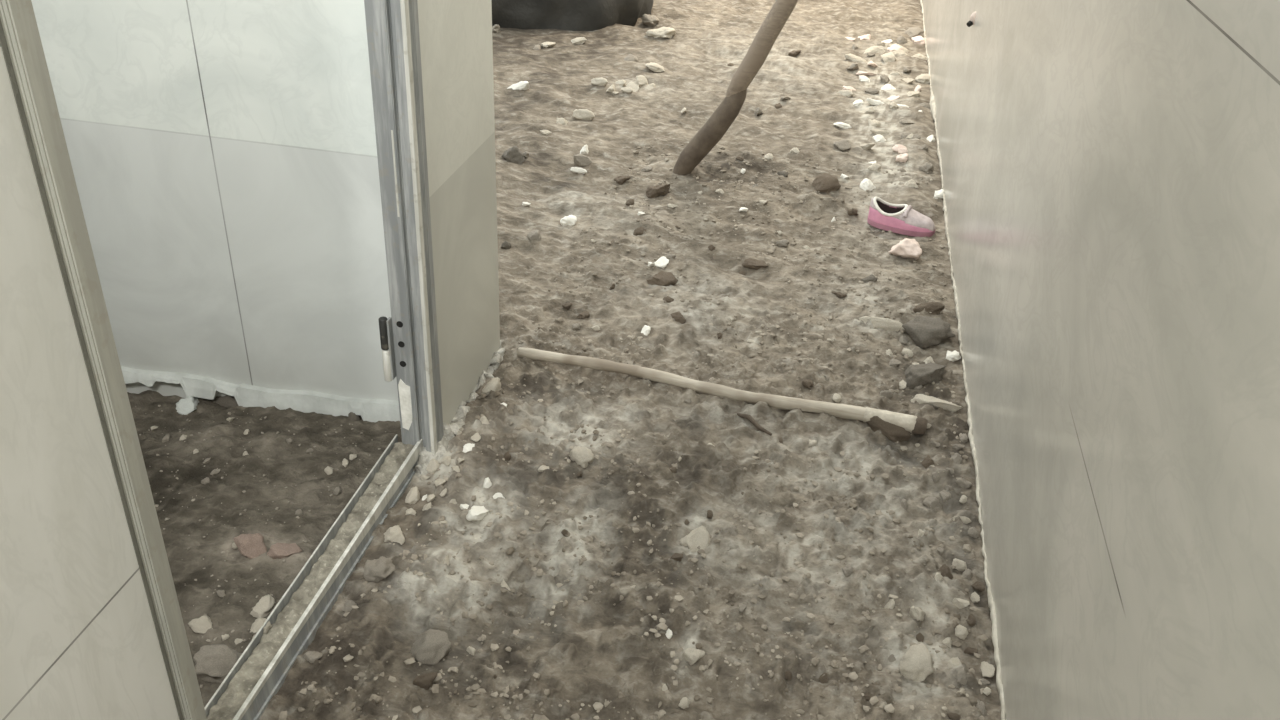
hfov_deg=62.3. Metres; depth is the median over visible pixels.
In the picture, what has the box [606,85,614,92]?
fragment
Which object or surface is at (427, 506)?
crumb
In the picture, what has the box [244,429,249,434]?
chip
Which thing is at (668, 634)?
chip
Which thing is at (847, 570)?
pebble
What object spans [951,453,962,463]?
crumb
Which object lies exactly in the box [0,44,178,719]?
wall
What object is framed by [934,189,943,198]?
stone
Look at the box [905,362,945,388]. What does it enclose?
stone
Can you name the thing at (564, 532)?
pebble
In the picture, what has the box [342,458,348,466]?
chip
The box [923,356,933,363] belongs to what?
pebble
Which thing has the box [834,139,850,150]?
lump
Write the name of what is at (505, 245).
stone
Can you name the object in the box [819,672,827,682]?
pebble
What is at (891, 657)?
pebble
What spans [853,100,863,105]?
lump
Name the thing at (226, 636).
chip
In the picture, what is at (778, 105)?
pebble
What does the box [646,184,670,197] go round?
clod
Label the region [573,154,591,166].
stone
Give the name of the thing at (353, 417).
stone
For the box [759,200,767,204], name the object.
pebble
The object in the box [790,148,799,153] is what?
stone
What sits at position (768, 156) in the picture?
stone
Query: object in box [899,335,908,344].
pebble
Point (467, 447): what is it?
crumb
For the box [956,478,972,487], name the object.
crumb
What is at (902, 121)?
lump
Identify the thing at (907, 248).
stone
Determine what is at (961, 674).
pebble
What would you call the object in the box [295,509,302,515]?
chip
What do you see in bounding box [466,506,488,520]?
stone
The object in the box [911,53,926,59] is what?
lump
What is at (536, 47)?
stone
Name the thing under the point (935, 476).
crumb
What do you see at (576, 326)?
pebble
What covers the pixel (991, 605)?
trim
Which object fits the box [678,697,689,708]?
pebble
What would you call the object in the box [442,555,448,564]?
pebble
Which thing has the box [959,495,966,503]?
crumb
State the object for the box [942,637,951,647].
crumb
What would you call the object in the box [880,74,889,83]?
lump
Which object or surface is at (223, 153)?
wall
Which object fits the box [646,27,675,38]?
stone
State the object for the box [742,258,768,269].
clod
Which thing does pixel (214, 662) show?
stone
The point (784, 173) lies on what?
stone
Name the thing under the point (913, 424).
wooden pole
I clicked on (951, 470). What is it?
crumb
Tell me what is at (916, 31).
lump
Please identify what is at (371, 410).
baseboard
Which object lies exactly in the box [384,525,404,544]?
stone
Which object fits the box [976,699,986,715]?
pebble
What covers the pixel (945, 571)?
crumb
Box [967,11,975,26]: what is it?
plug
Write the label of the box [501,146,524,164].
stone
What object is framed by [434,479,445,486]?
crumb
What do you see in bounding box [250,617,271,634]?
stone
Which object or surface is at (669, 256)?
pebble
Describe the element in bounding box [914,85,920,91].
lump
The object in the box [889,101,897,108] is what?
lump
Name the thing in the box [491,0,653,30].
heap
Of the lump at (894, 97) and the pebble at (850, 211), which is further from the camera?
the lump at (894, 97)
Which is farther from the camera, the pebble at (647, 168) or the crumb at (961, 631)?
the pebble at (647, 168)
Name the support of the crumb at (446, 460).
on the floor
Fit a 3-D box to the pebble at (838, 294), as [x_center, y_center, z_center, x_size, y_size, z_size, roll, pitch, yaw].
[0.619,-0.199,3.263,0.039,0.020,0.028,28,39,35]
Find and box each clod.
[614,175,630,184]
[633,227,645,235]
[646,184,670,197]
[647,271,677,285]
[663,296,673,302]
[670,311,685,323]
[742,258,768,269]
[811,173,840,193]
[866,416,910,442]
[913,302,944,314]
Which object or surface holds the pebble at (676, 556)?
on the floor
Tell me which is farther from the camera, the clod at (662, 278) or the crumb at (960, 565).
the clod at (662, 278)
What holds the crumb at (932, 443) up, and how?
on the floor
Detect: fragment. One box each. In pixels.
[591,77,607,85]
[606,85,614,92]
[616,80,625,85]
[621,87,632,93]
[626,82,638,91]
[635,75,648,86]
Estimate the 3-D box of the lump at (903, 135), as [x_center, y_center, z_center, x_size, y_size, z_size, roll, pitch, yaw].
[1.151,-0.957,4.552,0.066,0.038,0.043,-9,33,-19]
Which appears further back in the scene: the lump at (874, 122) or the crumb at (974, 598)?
the lump at (874, 122)
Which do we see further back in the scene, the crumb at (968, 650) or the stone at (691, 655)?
the crumb at (968, 650)
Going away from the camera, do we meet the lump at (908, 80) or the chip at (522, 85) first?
the chip at (522, 85)
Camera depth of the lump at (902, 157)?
4.30 m
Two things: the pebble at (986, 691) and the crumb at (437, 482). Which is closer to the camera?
the pebble at (986, 691)
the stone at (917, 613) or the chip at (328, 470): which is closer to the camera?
the stone at (917, 613)
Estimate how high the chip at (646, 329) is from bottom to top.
0.034 m
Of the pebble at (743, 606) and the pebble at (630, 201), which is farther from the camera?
the pebble at (630, 201)
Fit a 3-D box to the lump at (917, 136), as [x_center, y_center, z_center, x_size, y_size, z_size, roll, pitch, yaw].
[1.179,-0.952,4.532,0.043,0.031,0.049,19,35,24]
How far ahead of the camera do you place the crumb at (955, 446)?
2.58 m
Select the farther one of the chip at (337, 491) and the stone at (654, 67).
the stone at (654, 67)
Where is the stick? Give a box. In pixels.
[673,0,797,174]
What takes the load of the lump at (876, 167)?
on the floor
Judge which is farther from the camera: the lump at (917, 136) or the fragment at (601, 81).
the fragment at (601, 81)
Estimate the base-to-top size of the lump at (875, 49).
0.052 m
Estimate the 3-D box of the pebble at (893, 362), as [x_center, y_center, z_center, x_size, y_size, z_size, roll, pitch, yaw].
[0.711,0.011,2.940,0.033,0.030,0.053,28,39,35]
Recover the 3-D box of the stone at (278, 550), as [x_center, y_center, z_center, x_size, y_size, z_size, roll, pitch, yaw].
[-0.725,0.394,2.157,0.047,0.040,0.062,29,40,36]
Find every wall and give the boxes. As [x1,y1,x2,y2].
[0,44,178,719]
[31,0,499,424]
[922,0,1279,719]
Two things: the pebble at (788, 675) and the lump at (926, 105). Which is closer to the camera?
the pebble at (788, 675)
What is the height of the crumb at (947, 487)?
0.021 m
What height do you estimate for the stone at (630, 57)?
0.064 m
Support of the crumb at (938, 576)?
on the floor
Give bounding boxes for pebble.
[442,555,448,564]
[501,579,510,590]
[504,452,510,459]
[538,465,548,471]
[561,529,567,536]
[562,303,572,309]
[572,323,579,329]
[577,311,589,318]
[592,325,599,330]
[597,577,605,583]
[626,198,633,205]
[641,166,652,171]
[662,684,667,690]
[665,254,675,258]
[669,466,676,472]
[670,553,682,560]
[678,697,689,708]
[707,510,712,518]
[708,245,714,250]
[715,189,723,193]
[738,604,746,612]
[755,107,763,115]
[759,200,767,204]
[775,103,781,108]
[776,239,789,246]
[780,96,790,99]
[785,670,791,680]
[788,50,800,56]
[801,379,813,388]
[809,440,817,446]
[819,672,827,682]
[833,393,841,402]
[834,292,846,297]
[842,565,853,576]
[848,209,857,215]
[863,692,870,700]
[880,390,893,397]
[885,349,892,356]
[888,654,895,661]
[889,358,902,366]
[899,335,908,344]
[899,380,906,388]
[901,348,912,356]
[901,499,907,509]
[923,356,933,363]
[947,713,960,719]
[957,667,966,685]
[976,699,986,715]
[981,661,994,676]
[981,678,989,685]
[983,687,990,695]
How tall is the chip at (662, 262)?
0.032 m
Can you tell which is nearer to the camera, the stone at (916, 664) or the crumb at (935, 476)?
the stone at (916, 664)
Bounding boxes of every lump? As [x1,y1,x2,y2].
[833,122,850,128]
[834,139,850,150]
[838,90,852,96]
[840,174,849,178]
[843,86,855,90]
[844,54,866,62]
[847,63,858,69]
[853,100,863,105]
[856,71,876,75]
[858,34,870,39]
[859,75,869,81]
[860,107,873,113]
[860,143,874,149]
[864,46,884,53]
[865,88,878,94]
[866,98,884,105]
[867,52,874,56]
[867,163,880,171]
[868,61,876,66]
[868,119,880,126]
[870,129,889,134]
[873,134,886,141]
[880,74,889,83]
[881,51,895,62]
[881,84,895,89]
[887,44,902,51]
[887,95,899,100]
[889,43,908,51]
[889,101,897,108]
[890,71,900,75]
[892,49,906,55]
[892,144,906,151]
[895,153,907,161]
[897,35,907,43]
[898,148,907,153]
[899,119,913,123]
[900,133,909,138]
[902,78,914,82]
[903,67,910,71]
[904,179,917,187]
[905,27,923,37]
[906,91,919,96]
[911,36,924,43]
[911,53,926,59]
[911,134,920,138]
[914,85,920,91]
[915,74,930,83]
[917,103,929,108]
[918,144,927,150]
[918,162,933,172]
[927,135,935,141]
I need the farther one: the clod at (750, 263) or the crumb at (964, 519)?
the clod at (750, 263)
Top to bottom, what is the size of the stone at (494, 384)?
0.040 m
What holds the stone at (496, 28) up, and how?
on the floor
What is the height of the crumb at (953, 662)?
0.019 m
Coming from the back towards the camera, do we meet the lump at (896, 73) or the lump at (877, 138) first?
the lump at (896, 73)
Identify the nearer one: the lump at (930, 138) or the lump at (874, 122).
the lump at (930, 138)
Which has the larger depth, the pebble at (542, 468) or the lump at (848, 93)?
the lump at (848, 93)
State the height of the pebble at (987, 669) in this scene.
0.024 m
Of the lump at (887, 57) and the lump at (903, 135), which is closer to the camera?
the lump at (903, 135)
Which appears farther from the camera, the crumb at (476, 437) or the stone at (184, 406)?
the stone at (184, 406)
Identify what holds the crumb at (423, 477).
on the floor
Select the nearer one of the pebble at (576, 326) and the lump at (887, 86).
the pebble at (576, 326)
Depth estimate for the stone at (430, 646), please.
1.95 m
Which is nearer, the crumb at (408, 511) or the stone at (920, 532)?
the crumb at (408, 511)
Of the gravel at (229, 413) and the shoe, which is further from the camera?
the shoe
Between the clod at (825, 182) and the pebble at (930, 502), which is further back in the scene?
the clod at (825, 182)
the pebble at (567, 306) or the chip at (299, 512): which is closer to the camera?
the chip at (299, 512)
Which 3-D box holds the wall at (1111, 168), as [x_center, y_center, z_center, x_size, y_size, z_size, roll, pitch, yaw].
[1.265,-1.718,3.132,0.170,3.000,11.500,8,32,8]
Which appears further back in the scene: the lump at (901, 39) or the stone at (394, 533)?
the lump at (901, 39)
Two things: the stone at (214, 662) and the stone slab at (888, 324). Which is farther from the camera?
the stone slab at (888, 324)
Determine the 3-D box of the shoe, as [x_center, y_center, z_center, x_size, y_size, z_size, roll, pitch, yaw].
[0.931,-0.513,3.750,0.242,0.092,0.119,16,33,20]
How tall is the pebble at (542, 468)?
0.020 m
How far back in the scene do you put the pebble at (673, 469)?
2.47 m
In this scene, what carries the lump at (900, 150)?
on the floor
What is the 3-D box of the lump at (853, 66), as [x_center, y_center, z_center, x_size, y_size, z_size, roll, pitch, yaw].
[1.091,-1.503,5.450,0.074,0.061,0.068,-12,34,-23]
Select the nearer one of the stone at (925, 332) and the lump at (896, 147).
the stone at (925, 332)
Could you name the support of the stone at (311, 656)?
on the floor
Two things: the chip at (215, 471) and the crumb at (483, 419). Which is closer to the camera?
the chip at (215, 471)
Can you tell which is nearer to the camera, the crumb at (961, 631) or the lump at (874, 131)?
the crumb at (961, 631)
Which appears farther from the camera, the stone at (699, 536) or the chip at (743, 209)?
the chip at (743, 209)
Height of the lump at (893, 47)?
0.052 m
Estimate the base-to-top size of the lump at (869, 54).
0.036 m
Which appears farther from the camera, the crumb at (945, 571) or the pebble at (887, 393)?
the pebble at (887, 393)
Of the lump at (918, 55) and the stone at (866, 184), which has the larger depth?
the lump at (918, 55)
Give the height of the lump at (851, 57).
0.069 m
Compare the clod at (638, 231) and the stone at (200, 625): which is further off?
the clod at (638, 231)
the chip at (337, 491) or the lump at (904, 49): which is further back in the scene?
the lump at (904, 49)
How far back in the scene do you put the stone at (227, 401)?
2.67 m
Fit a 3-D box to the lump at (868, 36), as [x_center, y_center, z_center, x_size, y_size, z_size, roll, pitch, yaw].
[1.280,-1.842,6.049,0.078,0.046,0.088,3,31,-1]
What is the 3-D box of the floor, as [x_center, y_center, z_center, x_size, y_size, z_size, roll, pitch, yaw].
[-1.307,-2.081,6.229,6.204,0.104,16.057,8,32,8]
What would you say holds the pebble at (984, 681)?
on the floor
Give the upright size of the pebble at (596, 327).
0.015 m
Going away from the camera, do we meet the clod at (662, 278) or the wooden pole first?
the wooden pole
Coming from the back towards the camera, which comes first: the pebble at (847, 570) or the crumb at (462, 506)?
the crumb at (462, 506)
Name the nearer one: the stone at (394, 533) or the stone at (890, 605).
the stone at (890, 605)
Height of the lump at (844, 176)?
0.030 m
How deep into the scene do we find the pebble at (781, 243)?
3.58 m
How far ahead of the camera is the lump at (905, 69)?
5.47 m
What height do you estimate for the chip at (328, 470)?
0.021 m
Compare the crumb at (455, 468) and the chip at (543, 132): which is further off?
the chip at (543, 132)
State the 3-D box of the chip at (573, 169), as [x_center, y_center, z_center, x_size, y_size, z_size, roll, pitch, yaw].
[-0.235,-0.726,4.059,0.067,0.028,0.024,3,31,-1]
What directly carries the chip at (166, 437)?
on the floor
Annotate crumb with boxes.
[405,508,415,515]
[420,475,429,479]
[422,502,430,510]
[426,459,439,473]
[427,494,434,501]
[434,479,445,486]
[439,488,446,496]
[440,456,450,465]
[451,466,459,471]
[460,504,468,508]
[463,443,474,452]
[470,433,480,441]
[480,416,488,423]
[916,633,923,641]
[921,455,933,468]
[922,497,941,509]
[929,441,939,446]
[932,472,939,482]
[935,572,942,580]
[937,547,944,553]
[939,490,951,501]
[939,564,952,579]
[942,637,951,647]
[944,485,953,490]
[946,468,953,474]
[948,657,960,668]
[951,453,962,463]
[952,444,964,449]
[952,558,966,570]
[952,598,969,608]
[953,516,970,523]
[955,625,967,639]
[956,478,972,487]
[959,433,967,442]
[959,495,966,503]
[962,569,972,579]
[964,647,978,653]
[967,527,978,537]
[967,614,975,626]
[970,592,979,602]
[971,581,984,591]
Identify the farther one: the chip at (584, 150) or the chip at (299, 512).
the chip at (584, 150)
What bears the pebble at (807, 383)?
on the floor
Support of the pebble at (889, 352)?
on the floor
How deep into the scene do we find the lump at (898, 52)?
5.71 m
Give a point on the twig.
(748, 417)
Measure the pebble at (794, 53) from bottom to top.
0.054 m
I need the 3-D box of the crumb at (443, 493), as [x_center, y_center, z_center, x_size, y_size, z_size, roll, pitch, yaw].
[-0.433,0.292,2.327,0.018,0.014,0.022,-1,32,-7]
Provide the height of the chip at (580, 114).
0.059 m
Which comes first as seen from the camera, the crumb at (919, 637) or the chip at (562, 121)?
the crumb at (919, 637)
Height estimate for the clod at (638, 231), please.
0.029 m
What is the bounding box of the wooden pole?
[517,347,927,434]
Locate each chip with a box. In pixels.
[162,434,170,441]
[201,477,209,483]
[203,457,210,463]
[210,469,219,475]
[216,590,224,596]
[222,634,229,640]
[235,638,242,644]
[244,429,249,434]
[286,438,293,443]
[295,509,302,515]
[324,466,333,474]
[333,486,341,494]
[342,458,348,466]
[349,454,356,459]
[483,477,491,487]
[493,493,504,498]
[507,81,528,89]
[540,130,550,134]
[556,118,567,124]
[570,167,586,173]
[572,109,594,119]
[580,145,588,153]
[641,325,650,335]
[654,256,668,267]
[665,629,671,638]
[739,207,747,211]
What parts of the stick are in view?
stem, stem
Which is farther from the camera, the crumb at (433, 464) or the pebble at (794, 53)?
the pebble at (794, 53)
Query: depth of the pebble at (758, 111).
4.80 m
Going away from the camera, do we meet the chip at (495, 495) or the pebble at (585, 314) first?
the chip at (495, 495)
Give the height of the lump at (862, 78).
0.038 m
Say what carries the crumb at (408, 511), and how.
on the floor
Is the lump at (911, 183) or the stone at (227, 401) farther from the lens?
the lump at (911, 183)
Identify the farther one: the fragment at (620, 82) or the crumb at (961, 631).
the fragment at (620, 82)
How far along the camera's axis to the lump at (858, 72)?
5.38 m
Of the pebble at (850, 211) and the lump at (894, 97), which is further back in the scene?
the lump at (894, 97)
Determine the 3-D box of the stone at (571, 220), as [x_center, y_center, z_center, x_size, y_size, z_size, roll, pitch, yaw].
[-0.248,-0.475,3.666,0.059,0.056,0.063,-1,32,-7]
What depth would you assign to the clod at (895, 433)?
2.62 m
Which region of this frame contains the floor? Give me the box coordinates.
[127,0,1000,719]
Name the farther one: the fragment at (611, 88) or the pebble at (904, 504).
the fragment at (611, 88)
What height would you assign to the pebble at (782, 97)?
0.031 m
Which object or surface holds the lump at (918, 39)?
on the floor
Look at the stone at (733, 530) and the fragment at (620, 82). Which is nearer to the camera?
the stone at (733, 530)
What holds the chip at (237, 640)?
on the floor
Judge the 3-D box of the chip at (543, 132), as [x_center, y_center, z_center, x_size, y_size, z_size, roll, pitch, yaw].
[-0.386,-0.940,4.389,0.060,0.026,0.034,5,31,2]
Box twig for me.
[737,413,771,435]
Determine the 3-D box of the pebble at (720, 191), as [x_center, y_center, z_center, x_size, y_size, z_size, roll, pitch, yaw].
[0.296,-0.629,3.951,0.030,0.019,0.034,-9,33,-19]
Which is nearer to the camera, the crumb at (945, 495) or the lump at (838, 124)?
the crumb at (945, 495)
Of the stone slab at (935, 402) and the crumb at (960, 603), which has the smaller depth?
the crumb at (960, 603)
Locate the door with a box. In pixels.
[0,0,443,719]
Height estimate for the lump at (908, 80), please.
0.031 m
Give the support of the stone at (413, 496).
on the floor
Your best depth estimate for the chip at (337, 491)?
2.34 m
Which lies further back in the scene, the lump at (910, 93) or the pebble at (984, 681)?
the lump at (910, 93)
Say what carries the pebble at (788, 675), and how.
on the floor
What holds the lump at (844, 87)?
on the floor
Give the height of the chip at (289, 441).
0.016 m
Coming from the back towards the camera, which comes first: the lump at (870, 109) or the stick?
the lump at (870, 109)
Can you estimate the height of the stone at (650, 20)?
0.076 m
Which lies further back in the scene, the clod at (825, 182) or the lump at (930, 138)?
the lump at (930, 138)
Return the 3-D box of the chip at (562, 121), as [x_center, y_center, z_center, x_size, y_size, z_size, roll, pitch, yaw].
[-0.331,-1.013,4.523,0.054,0.040,0.048,-1,31,-6]
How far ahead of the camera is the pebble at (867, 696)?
1.89 m
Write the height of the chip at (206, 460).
0.012 m
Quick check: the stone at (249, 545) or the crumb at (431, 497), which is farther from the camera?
the crumb at (431, 497)
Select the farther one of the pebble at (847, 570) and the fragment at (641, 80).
the fragment at (641, 80)
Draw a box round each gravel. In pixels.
[135,405,400,687]
[279,139,988,719]
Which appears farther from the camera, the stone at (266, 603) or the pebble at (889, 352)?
the pebble at (889, 352)
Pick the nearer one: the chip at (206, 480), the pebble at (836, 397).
the chip at (206, 480)
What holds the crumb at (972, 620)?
on the floor
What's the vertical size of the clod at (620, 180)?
0.048 m
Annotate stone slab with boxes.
[859,316,904,331]
[910,394,962,412]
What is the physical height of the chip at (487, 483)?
0.023 m
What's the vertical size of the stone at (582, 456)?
0.050 m
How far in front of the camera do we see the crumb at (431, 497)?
2.31 m
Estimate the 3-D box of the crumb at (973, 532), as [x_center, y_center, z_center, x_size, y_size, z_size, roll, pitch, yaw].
[0.734,0.380,2.330,0.026,0.024,0.023,11,32,13]
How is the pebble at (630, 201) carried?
on the floor
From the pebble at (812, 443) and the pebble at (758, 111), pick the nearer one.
the pebble at (812, 443)
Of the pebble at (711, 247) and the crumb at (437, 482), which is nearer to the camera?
the crumb at (437, 482)
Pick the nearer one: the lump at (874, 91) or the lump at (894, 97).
the lump at (894, 97)
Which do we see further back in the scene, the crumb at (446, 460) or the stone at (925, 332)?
the stone at (925, 332)
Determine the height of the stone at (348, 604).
0.027 m
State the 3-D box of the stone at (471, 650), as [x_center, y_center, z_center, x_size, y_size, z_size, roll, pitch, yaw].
[-0.316,0.546,1.987,0.022,0.019,0.019,18,34,23]
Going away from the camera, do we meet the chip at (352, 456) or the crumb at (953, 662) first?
the crumb at (953, 662)
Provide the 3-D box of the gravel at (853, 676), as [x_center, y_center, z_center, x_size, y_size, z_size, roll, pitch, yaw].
[0.267,-0.035,2.943,1.226,0.098,3.207,8,32,8]
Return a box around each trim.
[413,340,504,474]
[920,0,1005,719]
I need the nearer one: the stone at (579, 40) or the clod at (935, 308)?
the clod at (935, 308)
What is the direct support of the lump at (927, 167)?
on the floor
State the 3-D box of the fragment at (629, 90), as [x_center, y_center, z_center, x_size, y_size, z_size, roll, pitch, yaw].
[-0.059,-1.254,4.928,0.063,0.032,0.033,14,33,17]
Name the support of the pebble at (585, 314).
on the floor
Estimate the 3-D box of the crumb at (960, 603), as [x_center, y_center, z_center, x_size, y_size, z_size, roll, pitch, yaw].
[0.645,0.489,2.123,0.034,0.027,0.028,25,38,32]
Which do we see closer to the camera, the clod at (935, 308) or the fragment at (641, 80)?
the clod at (935, 308)
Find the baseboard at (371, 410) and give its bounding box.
[121,366,399,421]
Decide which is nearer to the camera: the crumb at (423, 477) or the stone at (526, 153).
the crumb at (423, 477)
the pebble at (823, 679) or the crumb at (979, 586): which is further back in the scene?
the crumb at (979, 586)
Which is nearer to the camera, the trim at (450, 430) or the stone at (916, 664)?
the stone at (916, 664)
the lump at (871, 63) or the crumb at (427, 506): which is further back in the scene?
the lump at (871, 63)
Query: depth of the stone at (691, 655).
1.94 m
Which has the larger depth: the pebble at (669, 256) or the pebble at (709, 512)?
the pebble at (669, 256)
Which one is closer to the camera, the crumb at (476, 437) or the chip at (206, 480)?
the chip at (206, 480)
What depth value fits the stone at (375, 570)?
2.07 m
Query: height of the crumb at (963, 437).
0.021 m
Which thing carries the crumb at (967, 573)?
on the floor
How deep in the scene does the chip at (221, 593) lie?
2.05 m
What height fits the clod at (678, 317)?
0.039 m
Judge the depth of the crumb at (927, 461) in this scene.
2.53 m
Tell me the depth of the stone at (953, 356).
2.96 m
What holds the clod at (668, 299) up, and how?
on the floor
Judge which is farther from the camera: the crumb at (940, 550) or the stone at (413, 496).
the stone at (413, 496)
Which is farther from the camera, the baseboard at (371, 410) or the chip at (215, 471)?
the baseboard at (371, 410)
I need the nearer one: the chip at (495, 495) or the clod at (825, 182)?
the chip at (495, 495)
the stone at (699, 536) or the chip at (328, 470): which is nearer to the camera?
the stone at (699, 536)
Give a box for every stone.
[176,396,198,414]
[188,616,212,633]
[193,644,241,682]
[211,395,237,407]
[234,533,266,558]
[250,594,275,617]
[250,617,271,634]
[267,543,302,558]
[303,651,322,662]
[342,600,356,611]
[348,412,359,420]
[364,556,395,582]
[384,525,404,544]
[405,487,419,503]
[410,629,450,664]
[413,672,437,689]
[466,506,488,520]
[466,646,475,655]
[482,377,500,395]
[492,24,500,32]
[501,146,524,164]
[501,241,510,248]
[522,151,528,157]
[527,230,540,241]
[533,45,540,49]
[541,42,555,47]
[560,215,576,225]
[569,446,593,467]
[571,37,586,43]
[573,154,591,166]
[624,54,637,61]
[641,14,658,26]
[645,62,664,72]
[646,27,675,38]
[680,526,710,551]
[682,648,704,664]
[722,526,737,535]
[764,153,772,159]
[777,171,787,176]
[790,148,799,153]
[860,178,875,190]
[862,274,877,282]
[884,598,894,608]
[900,643,933,681]
[902,315,954,348]
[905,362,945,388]
[910,606,924,620]
[918,529,924,536]
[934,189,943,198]
[946,350,960,361]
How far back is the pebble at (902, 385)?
2.83 m
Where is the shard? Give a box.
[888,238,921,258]
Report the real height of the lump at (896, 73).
0.054 m
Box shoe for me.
[867,196,934,236]
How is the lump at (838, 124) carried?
on the floor
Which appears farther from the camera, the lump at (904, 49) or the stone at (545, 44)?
the lump at (904, 49)
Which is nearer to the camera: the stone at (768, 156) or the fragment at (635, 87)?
the stone at (768, 156)
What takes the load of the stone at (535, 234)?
on the floor
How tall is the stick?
1.461 m
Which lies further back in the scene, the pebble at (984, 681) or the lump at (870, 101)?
the lump at (870, 101)
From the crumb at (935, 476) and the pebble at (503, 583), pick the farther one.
the crumb at (935, 476)
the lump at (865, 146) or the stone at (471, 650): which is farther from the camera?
the lump at (865, 146)
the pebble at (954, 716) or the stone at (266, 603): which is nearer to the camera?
the pebble at (954, 716)
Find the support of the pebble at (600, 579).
on the floor
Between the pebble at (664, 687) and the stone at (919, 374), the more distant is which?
the stone at (919, 374)
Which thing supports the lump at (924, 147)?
on the floor
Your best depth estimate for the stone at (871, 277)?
3.33 m
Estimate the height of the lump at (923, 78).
0.056 m
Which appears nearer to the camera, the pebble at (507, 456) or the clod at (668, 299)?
the pebble at (507, 456)
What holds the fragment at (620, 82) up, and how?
on the floor
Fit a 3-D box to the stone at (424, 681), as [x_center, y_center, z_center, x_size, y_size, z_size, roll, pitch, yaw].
[-0.384,0.574,1.897,0.038,0.036,0.036,15,33,19]

